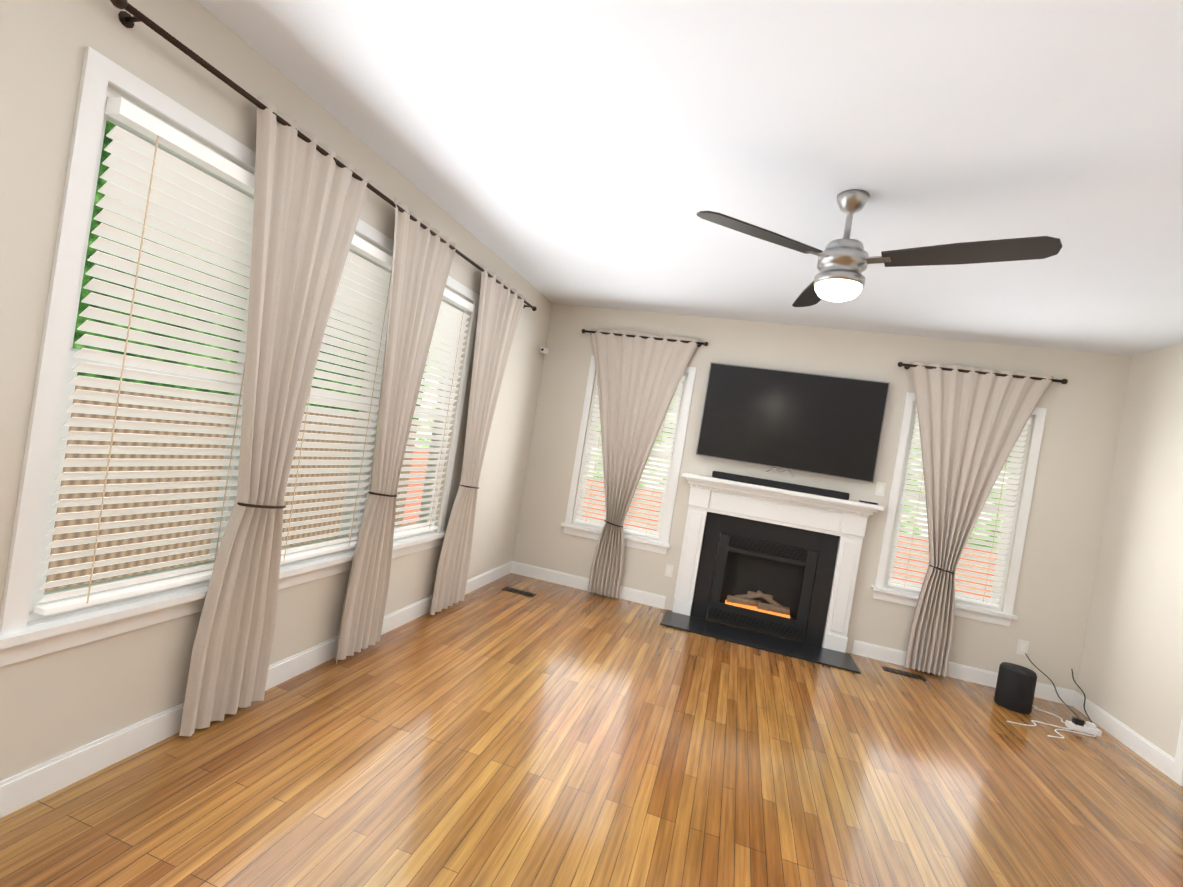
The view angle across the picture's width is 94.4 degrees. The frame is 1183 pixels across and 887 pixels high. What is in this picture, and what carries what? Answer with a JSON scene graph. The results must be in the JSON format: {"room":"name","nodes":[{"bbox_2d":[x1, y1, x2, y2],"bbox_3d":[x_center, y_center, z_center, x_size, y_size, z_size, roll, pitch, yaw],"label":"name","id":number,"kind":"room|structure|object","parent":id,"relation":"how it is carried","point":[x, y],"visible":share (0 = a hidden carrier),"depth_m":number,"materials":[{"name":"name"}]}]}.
{"room":"living room","nodes":[
{"label":"living room","id":0,"kind":"room"},
{"bbox_2d":[0,0,552,780],"bbox_3d":[-2.002,-0.235,0.675,0.160,2.740,10.370,9,1,15],"label":"wall","id":1,"kind":"structure","parent":0,"point":[56,704],"depth_m":1.92,"materials":[{"name":"beige paint"}]},
{"bbox_2d":[0,46,479,666],"bbox_3d":[-1.363,-0.220,2.860,0.200,1.870,2.570,9,1,15],"label":"triple window","id":2,"kind":"structure","parent":1,"relation":"in","point":[26,632],"depth_m":1.76,"materials":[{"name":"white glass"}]},
{"bbox_2d":[34,98,254,614],"bbox_3d":[-1.531,-0.261,2.056,0.062,1.643,0.692,9,1,15],"label":"window blind","id":3,"kind":"object","parent":2,"relation":"attached to","point":[146,177],"visible":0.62,"depth_m":1.94,"materials":[{"name":"white plastic"}]},
{"bbox_2d":[280,235,392,563],"bbox_3d":[-1.315,-0.234,2.847,0.062,1.643,0.692,9,1,15],"label":"window blind","id":4,"kind":"object","parent":2,"relation":"attached to","point":[366,283],"visible":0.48,"depth_m":2.88,"materials":[{"name":"white plastic"}]},
{"bbox_2d":[393,288,473,538],"bbox_3d":[-1.099,-0.207,3.638,0.062,1.643,0.692,9,1,15],"label":"window blind","id":5,"kind":"object","parent":2,"relation":"attached to","point":[450,328],"visible":0.62,"depth_m":3.73,"materials":[{"name":"white plastic"}]},
{"bbox_2d":[0,561,512,817],"bbox_3d":[-1.493,1.153,2.975,0.013,0.117,5.254,9,1,15],"label":"baseboard","id":6,"kind":"structure","parent":1,"relation":"attached to","point":[18,791],"depth_m":2.06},
{"bbox_2d":[110,0,536,736],"bbox_3d":[-1.146,-0.039,3.261,0.154,2.535,3.424,9,1,15],"label":"curtains","id":7,"kind":"object","parent":1,"relation":"attached to","point":[310,192],"visible":1,"depth_m":2.46,"materials":[{"name":"beige fabric"}]},
{"bbox_2d":[335,196,455,663],"bbox_3d":[-1.143,-0.038,3.208,0.121,2.535,0.640,9,1,15],"label":"curtain","id":8,"kind":"object","parent":7,"relation":"hanging from","point":[422,256],"depth_m":3.17,"materials":[{"name":"beige fabric"}]},
{"bbox_2d":[430,265,525,615],"bbox_3d":[-0.846,-0.001,4.298,0.121,2.535,0.820,9,1,15],"label":"curtain","id":9,"kind":"object","parent":7,"relation":"hanging from","point":[501,306],"depth_m":4.16,"materials":[{"name":"beige fabric"}]},
{"bbox_2d":[540,346,548,354],"bbox_3d":[-0.473,-0.910,5.330,0.078,0.069,0.112,9,1,15],"label":"security camera","id":10,"kind":"object","parent":1,"relation":"attached to","point":[544,350],"visible":1,"depth_m":5.28,"materials":[{"name":"white plastic"}]},
{"bbox_2d":[0,573,1182,886],"bbox_3d":[0.129,1.528,0.032,5.100,0.060,10.370,9,1,15],"label":"floor","id":11,"kind":"structure","parent":0,"point":[546,735],"depth_m":2.45,"materials":[{"name":"brown wood"}]},
{"bbox_2d":[501,587,536,596],"bbox_3d":[-0.648,1.325,4.893,0.300,0.007,0.100,9,1,15],"label":"floor vent","id":12,"kind":"object","parent":11,"relation":"in","point":[509,589],"depth_m":4.88,"materials":[{"name":"brown metal"}]},
{"bbox_2d":[660,512,860,673],"bbox_3d":[1.458,1.177,4.634,1.560,0.964,0.499,9,1,15],"label":"fireplace surround","id":13,"kind":"object","parent":11,"relation":"on","point":[824,545],"visible":0.9,"depth_m":4.72,"materials":[{"name":"black stone"}]},
{"bbox_2d":[881,666,925,680],"bbox_3d":[2.485,1.828,4.362,0.300,0.007,0.100,9,1,15],"label":"floor vent","id":14,"kind":"object","parent":11,"relation":"in","point":[887,669],"depth_m":4.35,"materials":[{"name":"brown metal"}]},
{"bbox_2d":[994,662,1036,713],"bbox_3d":[3.110,1.788,4.017,0.220,0.290,0.220,9,1,15],"label":"speaker","id":15,"kind":"object","parent":11,"relation":"on","point":[1015,688],"visible":1,"depth_m":3.94},
{"bbox_2d":[1007,653,1101,738],"bbox_3d":[3.238,1.787,3.924,0.654,0.333,0.775,9,1,15],"label":"power strip","id":16,"kind":"object","parent":11,"relation":"on","point":[1076,723],"visible":0.94,"depth_m":3.77,"materials":[{"name":"white plastic"}]},
{"bbox_2d":[196,0,1182,355],"bbox_3d":[0.570,-1.237,0.007,5.100,0.060,10.370,9,1,15],"label":"ceiling","id":17,"kind":"structure","parent":0,"point":[590,152],"depth_m":2.19,"materials":[{"name":"white paint"}]},
{"bbox_2d":[696,189,1061,306],"bbox_3d":[1.233,-0.882,2.625,1.351,0.479,1.258,9,1,15],"label":"ceiling fan","id":18,"kind":"object","parent":17,"relation":"hanging from","point":[844,261],"visible":1,"depth_m":2.38,"materials":[{"name":"silver metal"}]},
{"bbox_2d":[512,303,1131,690],"bbox_3d":[1.694,0.314,4.941,4.780,2.740,0.160,9,1,15],"label":"wall","id":19,"kind":"structure","parent":0,"point":[1084,405],"depth_m":4.64,"materials":[{"name":"beige paint"}]},
{"bbox_2d":[561,355,695,554],"bbox_3d":[0.365,0.089,5.281,1.070,1.760,0.200,9,1,15],"label":"window","id":20,"kind":"structure","parent":19,"relation":"in","point":[660,544],"depth_m":5.20,"materials":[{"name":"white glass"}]},
{"bbox_2d":[575,376,684,537],"bbox_3d":[0.356,0.066,5.236,0.832,1.533,0.062,9,1,15],"label":"window blind","id":21,"kind":"object","parent":20,"relation":"attached to","point":[662,433],"visible":0.54,"depth_m":5.18,"materials":[{"name":"white plastic"}]},
{"bbox_2d":[582,328,707,598],"bbox_3d":[0.294,0.195,5.164,1.224,2.490,0.154,9,1,15],"label":"curtain","id":22,"kind":"object","parent":19,"relation":"attached to","point":[639,376],"visible":1,"depth_m":5.15,"materials":[{"name":"beige fabric"}]},
{"bbox_2d":[665,564,673,576],"bbox_3d":[0.723,1.180,5.089,0.070,0.115,0.008,9,1,15],"label":"outlet","id":23,"kind":"object","parent":19,"relation":"attached to","point":[669,568],"depth_m":5.09,"materials":[{"name":"white plastic"}]},
{"bbox_2d":[707,533,817,642],"bbox_3d":[1.523,1.269,4.919,0.834,0.795,0.190,9,1,15],"label":"firebox","id":24,"kind":"object","parent":19,"relation":"in","point":[765,587],"visible":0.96,"depth_m":4.92,"materials":[{"name":"black metal"}]},
{"bbox_2d":[672,472,883,652],"bbox_3d":[1.522,1.025,4.774,1.650,1.285,0.204,9,1,15],"label":"fireplace mantel","id":25,"kind":"object","parent":19,"relation":"attached to","point":[845,520],"visible":0.98,"depth_m":4.74,"materials":[{"name":"white wood"}]},
{"bbox_2d":[712,471,849,499],"bbox_3d":[1.631,0.360,4.778,1.140,0.058,0.085,9,1,15],"label":"soundbar","id":26,"kind":"object","parent":25,"relation":"on","point":[785,485],"visible":1,"depth_m":4.73,"materials":[{"name":"black plastic"}]},
{"bbox_2d":[859,500,877,504],"bbox_3d":[2.328,0.495,4.606,0.140,0.014,0.040,9,1,15],"label":"remote control","id":27,"kind":"object","parent":25,"relation":"on","point":[868,502],"visible":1,"depth_m":4.59,"materials":[{"name":"black plastic"}]},
{"bbox_2d":[696,362,889,482],"bbox_3d":[1.728,-0.174,4.819,1.488,0.912,0.088,9,1,15],"label":"wall-mounted tv","id":28,"kind":"object","parent":19,"relation":"attached to","point":[827,425],"visible":1,"depth_m":4.76,"materials":[{"name":"black metal"}]},
{"bbox_2d":[511,561,1075,705],"bbox_3d":[1.465,1.606,4.869,4.778,0.117,0.013,9,1,15],"label":"baseboard","id":29,"kind":"structure","parent":19,"relation":"attached to","point":[954,670],"depth_m":4.61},
{"bbox_2d":[875,482,885,495],"bbox_3d":[2.450,0.386,4.644,0.070,0.115,0.008,9,1,15],"label":"outlet","id":30,"kind":"object","parent":19,"relation":"attached to","point":[880,487],"depth_m":4.64,"materials":[{"name":"white plastic"}]},
{"bbox_2d":[871,392,1046,626],"bbox_3d":[3.011,0.517,4.544,1.050,1.760,0.200,9,1,15],"label":"window","id":31,"kind":"structure","parent":19,"relation":"in","point":[883,589],"depth_m":4.44,"materials":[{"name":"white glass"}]},
{"bbox_2d":[888,405,1031,607],"bbox_3d":[3.002,0.494,4.498,0.812,1.533,0.062,9,1,15],"label":"window blind","id":32,"kind":"object","parent":31,"relation":"attached to","point":[994,495],"visible":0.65,"depth_m":4.46,"materials":[{"name":"white plastic"}]},
{"bbox_2d":[897,361,1067,676],"bbox_3d":[2.940,0.623,4.426,1.204,2.490,0.154,9,1,15],"label":"curtain","id":33,"kind":"object","parent":19,"relation":"attached to","point":[972,421],"visible":1,"depth_m":4.42,"materials":[{"name":"beige fabric"}]},
{"bbox_2d":[1016,639,1028,655],"bbox_3d":[3.416,1.616,4.338,0.070,0.115,0.008,9,1,15],"label":"outlet","id":34,"kind":"object","parent":19,"relation":"attached to","point":[1022,647],"depth_m":4.34,"materials":[{"name":"white plastic"}]},
{"bbox_2d":[1076,342,1182,758],"bbox_3d":[2.679,0.523,-0.630,0.115,2.740,10.370,9,1,15],"label":"wall","id":35,"kind":"structure","parent":0,"point":[1130,675],"depth_m":3.79,"materials":[{"name":"beige paint"}]},
{"bbox_2d":[1072,692,1174,778],"bbox_3d":[2.409,1.808,-0.608,0.013,0.117,10.033,9,1,15],"label":"baseboard","id":36,"kind":"structure","parent":35,"relation":"attached to","point":[1162,761],"depth_m":3.64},
{"bbox_2d":[1171,713,1182,785],"bbox_3d":[3.452,0.931,2.412,0.134,2.120,1.690,9,1,15],"label":"door frame","id":37,"kind":"structure","parent":35,"relation":"attached to","point":[1177,775],"depth_m":3.23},
{"label":"outside","id":38,"kind":"structure","parent":0,"visible":0},
{"bbox_2d":[45,120,426,591],"bbox_3d":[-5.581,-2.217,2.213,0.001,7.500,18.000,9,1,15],"label":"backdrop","id":39,"kind":"structure","parent":38,"point":[99,196],"depth_m":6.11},
{"bbox_2d":[402,334,1011,597],"bbox_3d":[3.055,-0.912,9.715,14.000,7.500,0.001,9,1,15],"label":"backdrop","id":40,"kind":"structure","parent":38,"point":[413,491],"depth_m":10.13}
]}

